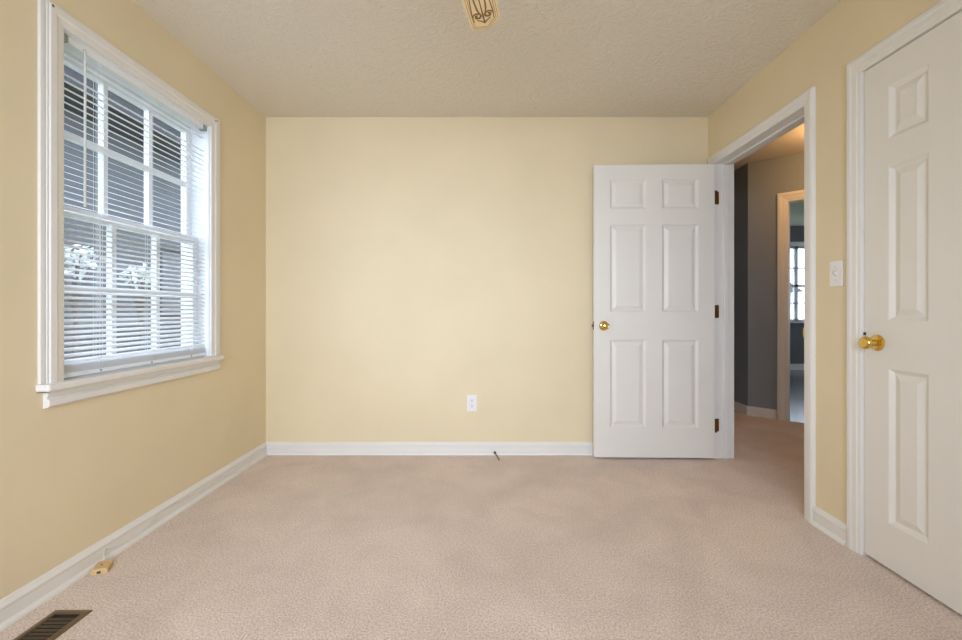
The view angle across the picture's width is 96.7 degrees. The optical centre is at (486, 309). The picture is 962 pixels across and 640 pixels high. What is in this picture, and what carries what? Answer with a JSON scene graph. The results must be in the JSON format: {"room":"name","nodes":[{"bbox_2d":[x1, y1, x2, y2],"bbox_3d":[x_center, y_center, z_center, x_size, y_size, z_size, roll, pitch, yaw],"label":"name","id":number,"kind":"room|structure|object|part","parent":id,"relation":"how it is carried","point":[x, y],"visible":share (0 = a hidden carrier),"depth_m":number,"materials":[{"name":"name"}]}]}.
{"room":"empty bedroom","nodes":[
{"label":"empty bedroom","id":0,"kind":"room"},
{"bbox_2d":[0,0,265,599],"bbox_3d":[-1.676,-0.176,0.943,0.160,2.432,4.285,0,0,0],"label":"wall","id":1,"kind":"structure","parent":0,"point":[74,474],"depth_m":1.81,"materials":[{"name":"yellow paint"}]},
{"bbox_2d":[36,0,223,408],"bbox_3d":[-1.673,-0.387,2.027,0.246,1.483,1.032,0,0,0],"label":"window","id":2,"kind":"structure","parent":1,"relation":"in","point":[53,21],"depth_m":1.87,"materials":[{"name":"white paint"}]},
{"bbox_3d":[-1.587,-0.428,1.568,0.019,1.387,0.066,0,0,0],"label":"casing","id":3,"kind":"part","parent":2,"relation":"part of","materials":[{"name":"white wood"}]},
{"bbox_3d":[-1.711,-0.716,2.029,0.034,0.672,0.846,0,0,0],"label":"sash","id":4,"kind":"part","parent":2,"relation":"part of","materials":[{"name":"white paint"}]},
{"bbox_3d":[-1.673,-0.073,2.029,0.034,0.677,0.846,0,0,0],"label":"sash","id":5,"kind":"part","parent":2,"relation":"part of","materials":[{"name":"white paint"}]},
{"bbox_3d":[-1.587,-1.089,2.029,0.019,0.066,0.988,0,0,0],"label":"head casing","id":6,"kind":"part","parent":2,"relation":"part of","materials":[{"name":"white wood"}]},
{"bbox_3d":[-1.706,0.275,2.029,0.180,0.020,0.886,0,0,0],"label":"sill","id":7,"kind":"part","parent":2,"relation":"part of","materials":[{"name":"white paint"}]},
{"bbox_2d":[64,33,206,377],"bbox_3d":[-1.614,-0.396,2.029,0.041,1.310,0.840,0,0,0],"label":"mini blind","id":8,"kind":"object","parent":2,"relation":"attached to","point":[102,363],"visible":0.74,"depth_m":1.92,"materials":[{"name":"white plastic"}]},
{"bbox_3d":[-1.620,-0.391,1.780,0.028,1.271,0.013,0,0,0],"label":"ladder cord","id":9,"kind":"part","parent":8,"relation":"part of","materials":[{"name":"white fabric"}]},
{"bbox_3d":[-1.605,-0.492,1.770,0.003,1.064,0.016,0,0,0],"label":"lift cord","id":10,"kind":"part","parent":8,"relation":"part of","materials":[{"name":"white fabric"}]},
{"bbox_3d":[-1.620,-1.038,2.029,0.026,0.025,0.834,0,0,0],"label":"head rail","id":11,"kind":"part","parent":8,"relation":"part of","materials":[{"name":"white plastic"}]},
{"bbox_3d":[-1.620,0.250,2.029,0.025,0.018,0.830,0,0,0],"label":"rail","id":12,"kind":"part","parent":8,"relation":"part of","materials":[{"name":"white plastic"}]},
{"bbox_3d":[-1.620,-0.391,2.050,0.028,1.271,0.013,0,0,0],"label":"ladder cord","id":13,"kind":"part","parent":8,"relation":"part of","materials":[{"name":"white fabric"}]},
{"bbox_3d":[-1.620,-0.391,2.325,0.028,1.271,0.013,0,0,0],"label":"ladder cord","id":14,"kind":"part","parent":8,"relation":"part of","materials":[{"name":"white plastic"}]},
{"bbox_3d":[-1.587,-0.428,2.490,0.019,1.387,0.066,0,0,0],"label":"casing","id":15,"kind":"part","parent":2,"relation":"part of","materials":[{"name":"white wood"}]},
{"bbox_2d":[0,442,266,631],"bbox_3d":[-1.584,0.995,0.993,0.024,0.090,4.185,0,0,0],"label":"baseboard","id":16,"kind":"structure","parent":1,"relation":"attached to","point":[30,596],"depth_m":1.78,"materials":[{"name":"white wood"}]},
{"bbox_2d":[0,410,961,639],"bbox_3d":[0.922,1.100,2.200,5.356,0.120,6.800,0,0,0],"label":"floor","id":17,"kind":"structure","parent":0,"point":[290,547],"depth_m":1.77,"materials":[{"name":"beige carpet"}]},
{"bbox_2d":[13,610,92,639],"bbox_3d":[-1.427,1.036,1.331,0.130,0.006,0.293,0,0,0],"label":"floor vent","id":18,"kind":"object","parent":17,"relation":"in","point":[57,622],"visible":1,"depth_m":1.40,"materials":[{"name":"brown metal"}]},
{"bbox_2d":[90,559,112,575],"bbox_3d":[-1.539,1.028,1.708,0.054,0.024,0.067,0,0,-26],"label":"phone jack","id":19,"kind":"object","parent":17,"relation":"on","point":[102,567],"visible":1,"depth_m":1.69,"materials":[{"name":"beige plastic"}]},
{"bbox_2d":[103,443,294,560],"bbox_3d":[-1.478,0.995,2.402,0.209,0.089,1.338,0,0,0],"label":"cable","id":20,"kind":"object","parent":17,"relation":"on","point":[294,443],"visible":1,"depth_m":2.19,"materials":[{"name":"beige plastic"}]},
{"bbox_2d":[266,117,707,441],"bbox_3d":[-0.017,-0.176,3.145,3.479,2.432,0.120,0,0,0],"label":"wall","id":21,"kind":"structure","parent":0,"point":[416,267],"depth_m":3.08,"materials":[{"name":"yellow paint"}]},
{"bbox_2d":[266,442,592,454],"bbox_3d":[-0.010,0.995,3.073,3.172,0.090,0.024,0,0,0],"label":"baseboard","id":22,"kind":"structure","parent":21,"relation":"attached to","point":[299,448],"depth_m":3.07,"materials":[{"name":"white wood"}]},
{"bbox_2d":[467,395,476,410],"bbox_3d":[-0.108,0.671,3.080,0.072,0.118,0.009,0,0,0],"label":"power outlet","id":23,"kind":"object","parent":21,"relation":"attached to","point":[471,399],"visible":1,"depth_m":3.08,"materials":[{"name":"white plastic"}]},
{"bbox_2d":[132,0,841,116],"bbox_3d":[-0.017,-1.442,1.002,3.479,0.100,4.405,0,0,0],"label":"ceiling","id":24,"kind":"structure","parent":0,"point":[286,58],"depth_m":2.29,"materials":[{"name":"beige paint"}]},
{"bbox_2d":[462,0,499,29],"bbox_3d":[-0.081,-1.212,1.035,1.243,0.360,1.242,0,0,0],"label":"ceiling fan","id":25,"kind":"object","parent":24,"relation":"hanging from","point":[481,14],"visible":1,"depth_m":1.56,"materials":[{"name":"beige wood"}]},
{"bbox_2d":[734,163,747,405],"bbox_3d":[2.640,-0.208,5.918,0.110,2.496,3.365,0,0,0],"label":"wall","id":26,"kind":"structure","parent":0,"point":[740,174],"depth_m":4.34,"materials":[{"name":"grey paint"}]},
{"bbox_2d":[734,401,747,414],"bbox_3d":[2.578,0.995,4.867,0.014,0.090,1.265,0,0,0],"label":"baseboard","id":27,"kind":"structure","parent":26,"relation":"attached to","point":[739,407],"depth_m":4.33,"materials":[{"name":"white wood"}]},
{"bbox_2d":[734,123,803,225],"bbox_3d":[4.962,-1.506,4.600,6.477,0.100,6.000,0,0,0],"label":"ceiling","id":28,"kind":"structure","parent":0,"point":[792,142],"depth_m":3.93,"materials":[{"name":"beige paint"}]},
{"bbox_2d":[748,152,803,409],"bbox_3d":[3.082,-0.208,3.858,1.242,2.496,0.110,0,0,42],"label":"wall","id":29,"kind":"structure","parent":0,"point":[767,178],"depth_m":4.14,"materials":[{"name":"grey paint"}]},
{"bbox_2d":[748,406,776,418],"bbox_3d":[2.668,0.995,4.150,0.238,0.090,0.014,0,0,42],"label":"baseboard","id":30,"kind":"structure","parent":29,"relation":"attached to","point":[752,411],"depth_m":4.14,"materials":[{"name":"white wood"}]},
{"bbox_2d":[777,190,803,420],"bbox_3d":[3.131,-0.034,3.801,0.914,2.148,0.130,0,0,42],"label":"door frame","id":31,"kind":"structure","parent":29,"relation":"attached to","point":[784,200],"depth_m":4.03,"materials":[{"name":"white wood"}]},
{"bbox_3d":[2.789,-0.034,4.037,0.091,2.148,0.019,0,0,42],"label":"casing","id":32,"kind":"part","parent":31,"relation":"part of","materials":[{"name":"white wood"}]},
{"bbox_3d":[3.094,-1.062,3.760,0.914,0.091,0.019,0,0,42],"label":"head casing","id":33,"kind":"part","parent":31,"relation":"part of","materials":[{"name":"white wood"}]},
{"bbox_2d":[789,370,803,422],"bbox_3d":[5.393,1.102,5.500,5.615,0.116,4.200,0,0,0],"label":"floor","id":34,"kind":"structure","parent":0,"point":[796,376],"depth_m":5.16,"materials":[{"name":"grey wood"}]},
{"bbox_2d":[790,226,803,363],"bbox_3d":[5.397,-0.208,7.475,5.405,2.496,0.150,0,0,0],"label":"wall","id":35,"kind":"structure","parent":0,"point":[796,232],"depth_m":7.40,"materials":[{"name":"grey paint"}]},
{"bbox_2d":[790,242,803,322],"bbox_3d":[5.300,-0.477,7.420,1.680,1.405,0.140,0,0,0],"label":"window","id":36,"kind":"structure","parent":35,"relation":"in","point":[795,246],"depth_m":7.45,"materials":[{"name":"white paint"}]},
{"bbox_3d":[5.300,-1.145,7.390,1.640,0.070,0.020,0,0,0],"label":"head casing","id":37,"kind":"part","parent":36,"relation":"part of","materials":[{"name":"white wood"}]},
{"bbox_2d":[790,364,803,369],"bbox_3d":[5.400,0.985,7.393,5.400,0.110,0.014,0,0,0],"label":"baseboard","id":38,"kind":"structure","parent":35,"relation":"attached to","point":[792,366],"depth_m":7.38,"materials":[{"name":"white wood"}]},
{"bbox_2d":[708,0,940,522],"bbox_3d":[1.659,-0.176,0.943,0.127,2.432,4.285,0,0,0],"label":"wall","id":39,"kind":"structure","parent":0,"point":[819,58],"depth_m":2.00,"materials":[{"name":"yellow paint"}]},
{"bbox_2d":[708,86,815,522],"bbox_3d":[1.659,-0.026,2.567,0.166,2.132,0.995,0,0,0],"label":"door frame","id":40,"kind":"structure","parent":39,"relation":"attached to","point":[802,109],"depth_m":2.50,"materials":[{"name":"white wood"}]},
{"bbox_2d":[592,164,718,457],"bbox_3d":[1.180,0.008,2.997,0.888,2.036,0.160,0,0,0],"label":"door","id":41,"kind":"structure","parent":40,"relation":"attached to","point":[655,311],"depth_m":2.97,"materials":[{"name":"white paint"}]},
{"bbox_3d":[0.818,0.110,2.940,0.049,0.054,0.060,0,0,33],"label":"knob","id":42,"kind":"part","parent":41,"relation":"part of","materials":[{"name":"gold metal"}]},
{"bbox_3d":[0.982,-0.808,2.994,0.218,0.176,0.029,0,0,1],"label":"panel","id":43,"kind":"part","parent":41,"relation":"part of","materials":[{"name":"white paint"}]},
{"bbox_3d":[0.982,-0.290,2.994,0.218,0.580,0.029,0,0,1],"label":"panel","id":44,"kind":"part","parent":41,"relation":"part of","materials":[{"name":"white paint"}]},
{"bbox_3d":[0.982,0.512,2.994,0.218,0.580,0.029,0,0,1],"label":"panel","id":45,"kind":"part","parent":41,"relation":"part of","materials":[{"name":"white paint"}]},
{"bbox_3d":[1.342,-0.808,2.985,0.217,0.176,0.029,0,0,1],"label":"panel","id":46,"kind":"part","parent":41,"relation":"part of","materials":[{"name":"white paint"}]},
{"bbox_3d":[1.342,-0.290,2.985,0.217,0.580,0.029,0,0,1],"label":"panel","id":47,"kind":"part","parent":41,"relation":"part of","materials":[{"name":"white paint"}]},
{"bbox_3d":[1.342,0.512,2.985,0.217,0.580,0.029,0,0,1],"label":"panel","id":48,"kind":"part","parent":41,"relation":"part of","materials":[{"name":"white paint"}]},
{"bbox_3d":[1.733,-0.026,3.030,0.020,2.132,0.070,0,0,0],"label":"casing","id":49,"kind":"part","parent":40,"relation":"part of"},
{"bbox_3d":[1.586,-1.054,2.567,0.020,0.064,0.984,0,0,0],"label":"head casing","id":50,"kind":"part","parent":40,"relation":"part of","materials":[{"name":"white wood"}]},
{"bbox_3d":[1.733,-1.057,2.567,0.020,0.070,0.995,0,0,0],"label":"head casing","id":51,"kind":"part","parent":40,"relation":"part of","materials":[{"name":"white wood"}]},
{"bbox_3d":[1.586,-0.023,2.108,0.020,2.126,0.064,0,0,0],"label":"casing","id":52,"kind":"part","parent":40,"relation":"part of","materials":[{"name":"white wood"}]},
{"bbox_2d":[811,506,845,545],"bbox_3d":[1.584,0.995,1.980,0.024,0.090,0.191,0,0,0],"label":"baseboard","id":53,"kind":"structure","parent":39,"relation":"attached to","point":[825,522],"depth_m":1.97,"materials":[{"name":"white wood"}]},
{"bbox_2d":[830,260,842,286],"bbox_3d":[1.587,-0.166,1.950,0.017,0.118,0.072,0,0,0],"label":"light switch","id":54,"kind":"object","parent":39,"relation":"attached to","point":[836,267],"visible":1,"depth_m":1.95,"materials":[{"name":"white plastic"}]},
{"bbox_2d":[846,0,961,554],"bbox_3d":[1.650,-0.021,1.476,0.146,2.122,0.813,0,0,0],"label":"door frame","id":55,"kind":"structure","parent":39,"relation":"attached to","point":[943,10],"depth_m":1.82,"materials":[{"name":"white wood"}]},
{"bbox_3d":[1.586,-0.021,1.848,0.020,2.122,0.070,0,0,0],"label":"casing","id":56,"kind":"part","parent":55,"relation":"part of","materials":[{"name":"white wood"}]},
{"bbox_3d":[1.586,-1.047,1.476,0.020,0.070,0.813,0,0,0],"label":"head casing","id":57,"kind":"part","parent":55,"relation":"part of","materials":[{"name":"white wood"}]},
{"bbox_2d":[859,11,961,614],"bbox_3d":[1.585,0.010,1.480,0.098,2.036,0.673,0,0,0],"label":"door","id":58,"kind":"structure","parent":39,"relation":"in","point":[911,342],"depth_m":1.60,"materials":[{"name":"white paint"}]},
{"bbox_3d":[1.559,0.134,1.755,0.060,0.054,0.049,0,0,-32],"label":"knob","id":59,"kind":"part","parent":58,"relation":"part of","materials":[{"name":"gold metal"}]},
{"bbox_3d":[1.617,-0.787,1.625,0.029,0.178,0.122,0,0,0],"label":"panel","id":60,"kind":"part","parent":58,"relation":"part of","materials":[{"name":"white paint"}]},
{"bbox_3d":[1.617,-0.265,1.625,0.029,0.582,0.122,0,0,0],"label":"panel","id":61,"kind":"part","parent":58,"relation":"part of","materials":[{"name":"white paint"}]},
{"bbox_3d":[1.617,0.542,1.625,0.029,0.584,0.122,0,0,0],"label":"panel","id":62,"kind":"part","parent":58,"relation":"part of","materials":[{"name":"white paint"}]},
{"label":"outside","id":63,"kind":"structure","parent":0,"visible":0},
{"bbox_3d":[-15.888,1.490,9.000,28.224,0.100,42.000,0,0,0],"label":"ground","id":64,"kind":"structure","parent":63,"visible":0},
{"bbox_2d":[64,244,105,358],"bbox_3d":[-4.290,0.376,4.455,0.441,2.130,0.493,0,0,0],"label":"shrub","id":65,"kind":"object","parent":64,"relation":"on","point":[65,248],"visible":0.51,"depth_m":4.44,"materials":[{"name":"grey plant"}]},
{"bbox_2d":[64,65,180,359],"bbox_3d":[-7.650,-1.310,7.000,5.500,5.500,13.000,0,0,0],"label":"neighbor house","id":66,"kind":"structure","parent":64,"relation":"on","point":[67,70],"depth_m":6.46,"materials":[{"name":"grey"}]},
{"bbox_3d":[-5.548,-0.460,7.700,0.015,1.040,0.840,0,0,0],"label":"pane","id":67,"kind":"part","parent":66,"relation":"part of","materials":[{"name":"grey"}]},
{"bbox_2d":[119,264,150,350],"bbox_3d":[-4.296,0.427,5.300,0.384,2.027,0.385,0,0,0],"label":"shrub","id":68,"kind":"object","parent":64,"relation":"on","point":[129,267],"visible":0.44,"depth_m":5.28,"materials":[{"name":"grey plant"}]},
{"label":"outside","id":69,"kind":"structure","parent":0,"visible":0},
{"bbox_3d":[19.122,1.490,33.800,41.756,0.100,52.400,0,0,0],"label":"street","id":70,"kind":"object","parent":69,"visible":0},
{"bbox_2d":[790,282,803,318],"bbox_3d":[19.950,-0.860,33.000,3.900,4.600,7.000,0,0,0],"label":"house","id":71,"kind":"structure","parent":70,"relation":"on","point":[791,288],"depth_m":30.00,"materials":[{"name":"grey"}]}
]}

